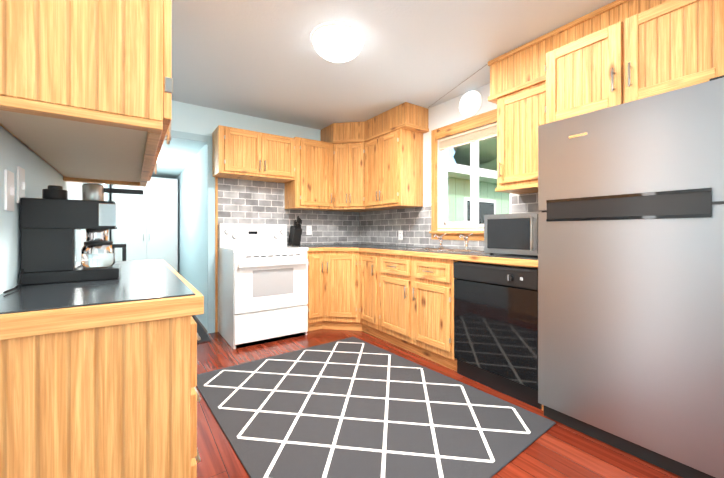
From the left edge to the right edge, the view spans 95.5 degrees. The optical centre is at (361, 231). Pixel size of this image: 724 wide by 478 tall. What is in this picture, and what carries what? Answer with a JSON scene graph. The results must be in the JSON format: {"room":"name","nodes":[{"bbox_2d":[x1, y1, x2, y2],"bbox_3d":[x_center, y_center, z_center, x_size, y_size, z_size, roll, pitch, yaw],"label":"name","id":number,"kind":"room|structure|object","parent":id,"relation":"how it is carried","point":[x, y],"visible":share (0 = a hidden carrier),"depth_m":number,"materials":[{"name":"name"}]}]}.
{"room":"kitchen","nodes":[
{"label":"kitchen","id":0,"kind":"room"},
{"bbox_2d":[0,83,537,332],"bbox_3d":[-0.569,-0.125,2.879,3.160,2.450,9.000,0,0,-35],"label":"wall","id":1,"kind":"structure","parent":0,"point":[185,157],"depth_m":3.58,"materials":[{"name":"teal"}]},
{"bbox_2d":[4,168,22,210],"bbox_3d":[-1.033,-0.120,0.970,0.012,0.116,0.072,0,0,-35],"label":"switch plate","id":2,"kind":"object","parent":1,"relation":"attached to","point":[9,191],"depth_m":0.97,"materials":[{"name":"white paint"}]},
{"bbox_2d":[17,166,25,197],"bbox_3d":[-1.102,-0.150,1.068,0.012,0.116,0.072,0,0,-35],"label":"switch plate","id":3,"kind":"object","parent":1,"relation":"attached to","point":[24,183],"depth_m":1.08,"materials":[{"name":"white paint"}]},
{"bbox_2d":[0,0,172,159],"bbox_3d":[-0.804,-0.675,0.968,0.382,0.770,0.495,0,0,-35],"label":"upper cabinet","id":4,"kind":"object","parent":1,"relation":"attached to","point":[86,89],"depth_m":0.80,"materials":[{"name":"brown wood"}]},
{"bbox_2d":[29,148,156,175],"bbox_3d":[-1.040,-0.675,1.306,0.382,0.770,0.550,0,0,-35],"label":"upper cabinet","id":5,"kind":"object","parent":1,"relation":"attached to","point":[70,161],"depth_m":1.38,"materials":[{"name":"brown wood"}]},
{"bbox_2d":[54,168,151,183],"bbox_3d":[-1.279,-0.675,1.649,0.382,0.770,0.505,0,0,-35],"label":"upper cabinet","id":6,"kind":"object","parent":1,"relation":"attached to","point":[92,177],"depth_m":1.73,"materials":[{"name":"brown wood"}]},
{"bbox_2d":[212,125,267,180],"bbox_3d":[-1.337,-0.840,3.590,0.485,0.481,0.347,0,0,-35],"label":"upper cabinet","id":7,"kind":"object","parent":1,"relation":"attached to","point":[237,153],"depth_m":3.46,"materials":[{"name":"brown wood"}]},
{"bbox_2d":[264,134,287,182],"bbox_3d":[-1.042,-0.840,3.796,0.445,0.481,0.347,0,0,-35],"label":"upper cabinet","id":8,"kind":"object","parent":1,"relation":"attached to","point":[277,145],"depth_m":3.67,"materials":[{"name":"brown wood"}]},
{"bbox_2d":[215,177,358,331],"bbox_3d":[-0.833,0.251,4.147,1.890,1.698,0.012,0,0,-35],"label":"backsplash","id":9,"kind":"structure","parent":1,"relation":"attached to","point":[238,201],"depth_m":3.95,"materials":[{"name":"grey tile"}]},
{"bbox_2d":[306,226,311,234],"bbox_3d":[-0.683,-0.020,4.248,0.072,0.116,0.008,0,0,-35],"label":"electrical outlet plate","id":10,"kind":"object","parent":9,"relation":"attached to","point":[309,232],"depth_m":4.24,"materials":[{"name":"white paint"}]},
{"bbox_2d":[280,134,335,209],"bbox_3d":[-0.654,-0.705,4.049,0.610,0.850,0.376,0,0,-35],"label":"upper cabinet","id":11,"kind":"object","parent":1,"relation":"attached to","point":[311,184],"depth_m":3.93,"materials":[{"name":"brown wood"}]},
{"bbox_2d":[321,102,428,211],"bbox_3d":[0.090,-0.814,3.976,0.617,1.068,1.347,0,0,-35],"label":"upper cabinet","id":12,"kind":"object","parent":1,"relation":"attached to","point":[375,163],"depth_m":3.74,"materials":[{"name":"brown wood"}]},
{"bbox_2d":[359,193,541,249],"bbox_3d":[0.773,-0.072,3.530,0.007,0.481,2.862,0,0,-35],"label":"backsplash","id":13,"kind":"structure","parent":1,"relation":"attached to","point":[381,227],"depth_m":3.83,"materials":[{"name":"grey brick"}]},
{"bbox_2d":[398,230,402,239],"bbox_3d":[0.463,0.040,3.965,0.008,0.116,0.072,0,0,-35],"label":"electrical outlet plate","id":14,"kind":"object","parent":13,"relation":"attached to","point":[400,232],"depth_m":3.96,"materials":[{"name":"white paint"}]},
{"bbox_2d":[429,109,511,240],"bbox_3d":[1.035,-0.505,3.197,0.135,1.170,0.905,0,0,-35],"label":"window","id":15,"kind":"structure","parent":1,"relation":"in","point":[482,119],"depth_m":3.27,"materials":[{"name":"brown wood"}]},
{"bbox_2d":[439,122,496,149],"bbox_3d":[1.061,-0.922,3.169,0.039,0.109,0.810,0,0,-35],"label":"window blind","id":16,"kind":"object","parent":15,"relation":"attached to","point":[479,133],"visible":0.67,"depth_m":3.17,"materials":[{"name":"beige wood"}]},
{"bbox_2d":[459,90,482,117],"bbox_3d":[1.004,-1.222,3.123,0.095,0.256,0.256,0,0,-35],"label":"wall sconce","id":17,"kind":"object","parent":1,"relation":"attached to","point":[470,104],"visible":1,"depth_m":3.08,"materials":[{"name":"white glass"}]},
{"bbox_2d":[492,76,539,191],"bbox_3d":[1.317,-0.705,2.454,0.347,0.730,0.485,0,0,-35],"label":"upper cabinet","id":18,"kind":"object","parent":1,"relation":"attached to","point":[518,105],"depth_m":2.41,"materials":[{"name":"brown wood"}]},
{"bbox_2d":[488,0,651,101],"bbox_3d":[1.531,-1.193,2.155,0.337,0.307,1.330,0,0,-35],"label":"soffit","id":19,"kind":"object","parent":1,"relation":"attached to","point":[519,63],"depth_m":2.30,"materials":[{"name":"brown wood"}]},
{"bbox_2d":[540,24,603,124],"bbox_3d":[1.486,-0.870,1.993,0.597,0.440,0.455,0,0,-35],"label":"upper cabinet","id":20,"kind":"object","parent":1,"relation":"attached to","point":[571,71],"depth_m":1.89,"materials":[{"name":"brown wood"}]},
{"bbox_2d":[604,0,723,107],"bbox_3d":[1.675,-0.870,1.722,0.597,0.440,0.455,0,0,-35],"label":"upper cabinet","id":21,"kind":"object","parent":1,"relation":"attached to","point":[616,52],"depth_m":1.57,"materials":[{"name":"brown wood"}]},
{"bbox_2d":[172,0,615,129],"bbox_3d":[0.347,-1.399,1.567,3.160,0.102,5.800,0,0,-35],"label":"ceiling","id":22,"kind":"structure","parent":0,"point":[263,59],"depth_m":2.46,"materials":[{"name":"white paint"}]},
{"bbox_2d":[311,23,364,62],"bbox_3d":[-0.168,-1.275,2.305,0.374,0.144,0.374,0,0,-35],"label":"dome ceiling light","id":23,"kind":"object","parent":22,"relation":"attached to","point":[338,42],"visible":1,"depth_m":2.20,"materials":[{"name":"white glass"}]},
{"bbox_2d":[193,315,682,477],"bbox_3d":[-0.569,1.150,2.879,3.160,0.100,9.000,0,0,-35],"label":"floor","id":24,"kind":"structure","parent":0,"point":[558,450],"depth_m":1.71,"materials":[{"name":"brown wood"}]},
{"bbox_2d":[0,318,200,477],"bbox_3d":[-0.787,0.658,1.001,0.447,0.885,0.530,0,0,-35],"label":"base cabinet","id":25,"kind":"object","parent":24,"relation":"on","point":[98,378],"depth_m":0.79,"materials":[{"name":"brown wood"}]},
{"bbox_2d":[0,259,203,342],"bbox_3d":[-1.026,0.200,1.353,0.457,0.051,1.420,0,0,-35],"label":"countertop","id":26,"kind":"structure","parent":25,"relation":"on","point":[145,291],"depth_m":0.84,"materials":[{"name":"black stone"}]},
{"bbox_2d":[3,183,142,293],"bbox_3d":[-0.954,-0.004,1.145,0.327,0.347,0.407,0,0,-35],"label":"coffee machine","id":27,"kind":"object","parent":26,"relation":"on","point":[54,220],"visible":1,"depth_m":1.11,"materials":[{"name":"black plastic"}]},
{"bbox_2d":[112,177,177,271],"bbox_3d":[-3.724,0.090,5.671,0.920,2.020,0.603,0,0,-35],"label":"door","id":28,"kind":"structure","parent":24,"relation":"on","point":[147,228],"depth_m":5.48,"materials":[{"name":"white paint"}]},
{"bbox_2d":[192,315,210,343],"bbox_3d":[-2.730,1.094,4.237,0.930,0.012,2.900,0,0,-35],"label":"floor","id":29,"kind":"structure","parent":24,"relation":"on","point":[203,335],"depth_m":3.49,"materials":[{"name":"grey"}]},
{"bbox_2d":[218,224,307,348],"bbox_3d":[-1.058,0.505,3.531,0.763,1.190,0.739,0,0,-35],"label":"stove","id":30,"kind":"object","parent":24,"relation":"on","point":[262,283],"visible":1,"depth_m":3.31,"materials":[{"name":"white metal"}]},
{"bbox_2d":[197,337,555,477],"bbox_3d":[-0.092,1.095,2.190,1.530,0.008,1.960,0,0,-38],"label":"rug","id":31,"kind":"object","parent":24,"relation":"on","point":[351,407],"visible":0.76,"depth_m":1.92,"materials":[{"name":"grey fabric"}]},
{"bbox_2d":[307,249,484,371],"bbox_3d":[0.126,0.658,3.484,1.122,0.885,2.197,0,0,-35],"label":"base cabinet","id":32,"kind":"object","parent":24,"relation":"on","point":[401,296],"depth_m":3.18,"materials":[{"name":"brown wood"}]},
{"bbox_2d":[289,245,537,267],"bbox_3d":[0.318,0.191,3.208,1.122,0.049,2.870,0,0,-35],"label":"countertop","id":33,"kind":"structure","parent":32,"relation":"on","point":[496,258],"depth_m":2.77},
{"bbox_2d":[288,216,301,245],"bbox_3d":[-0.802,-0.013,3.982,0.104,0.359,0.218,0,0,-35],"label":"knife block","id":34,"kind":"object","parent":33,"relation":"on","point":[295,234],"visible":1,"depth_m":3.94,"materials":[{"name":"black wood"}]},
{"bbox_2d":[433,233,446,248],"bbox_3d":[0.766,0.088,3.252,0.135,0.156,0.089,0,0,-35],"label":"faucet","id":35,"kind":"object","parent":33,"relation":"on","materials":[{"name":"silver metal"}]},
{"bbox_2d":[429,249,483,252],"bbox_3d":[0.764,0.255,3.053,0.385,0.177,0.700,0,0,-35],"label":"sink","id":36,"kind":"object","parent":33,"relation":"in","point":[430,250],"depth_m":2.94,"materials":[{"name":"silver metal"}]},
{"bbox_2d":[459,233,472,248],"bbox_3d":[0.944,0.088,2.998,0.135,0.156,0.089,0,0,-35],"label":"faucet","id":37,"kind":"object","parent":33,"relation":"on","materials":[{"name":"silver metal"}]},
{"bbox_2d":[484,212,541,255],"bbox_3d":[1.216,0.019,2.402,0.418,0.299,0.505,0,0,-35],"label":"microwave","id":38,"kind":"object","parent":33,"relation":"on","point":[515,233],"visible":0.67,"depth_m":2.33,"materials":[{"name":"silver metal"}]},
{"bbox_2d":[453,261,541,408],"bbox_3d":[1.129,0.665,2.445,0.632,0.870,0.649,0,0,-35],"label":"dishwasher","id":39,"kind":"object","parent":24,"relation":"on","point":[495,327],"visible":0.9,"depth_m":2.24,"materials":[{"name":"black metal"}]},
{"bbox_2d":[538,75,723,477],"bbox_3d":[1.531,0.229,1.826,0.681,1.742,0.766,0,0,-35],"label":"fridge","id":40,"kind":"object","parent":24,"relation":"on","point":[631,280],"visible":1,"depth_m":1.56,"materials":[{"name":"grey metal"}]},
{"label":"outside","id":41,"kind":"structure","parent":0,"visible":0},
{"bbox_3d":[21.704,1.773,24.153,56.720,0.150,65.000,0,0,-35],"label":"ground","id":42,"kind":"structure","parent":41,"visible":0},
{"bbox_2d":[453,136,496,170],"bbox_3d":[6.375,-4.378,22.997,8.384,12.152,9.819,0,0,-35],"label":"tree","id":43,"kind":"object","parent":42,"relation":"on","point":[461,155],"depth_m":19.99,"materials":[{"name":"green plant"}]},
{"bbox_2d":[447,162,509,223],"bbox_3d":[2.826,-0.126,12.168,12.200,3.650,7.850,0,0,-35],"label":"building","id":44,"kind":"structure","parent":42,"relation":"on","point":[490,195],"depth_m":7.59,"materials":[{"name":"green"}]}
]}

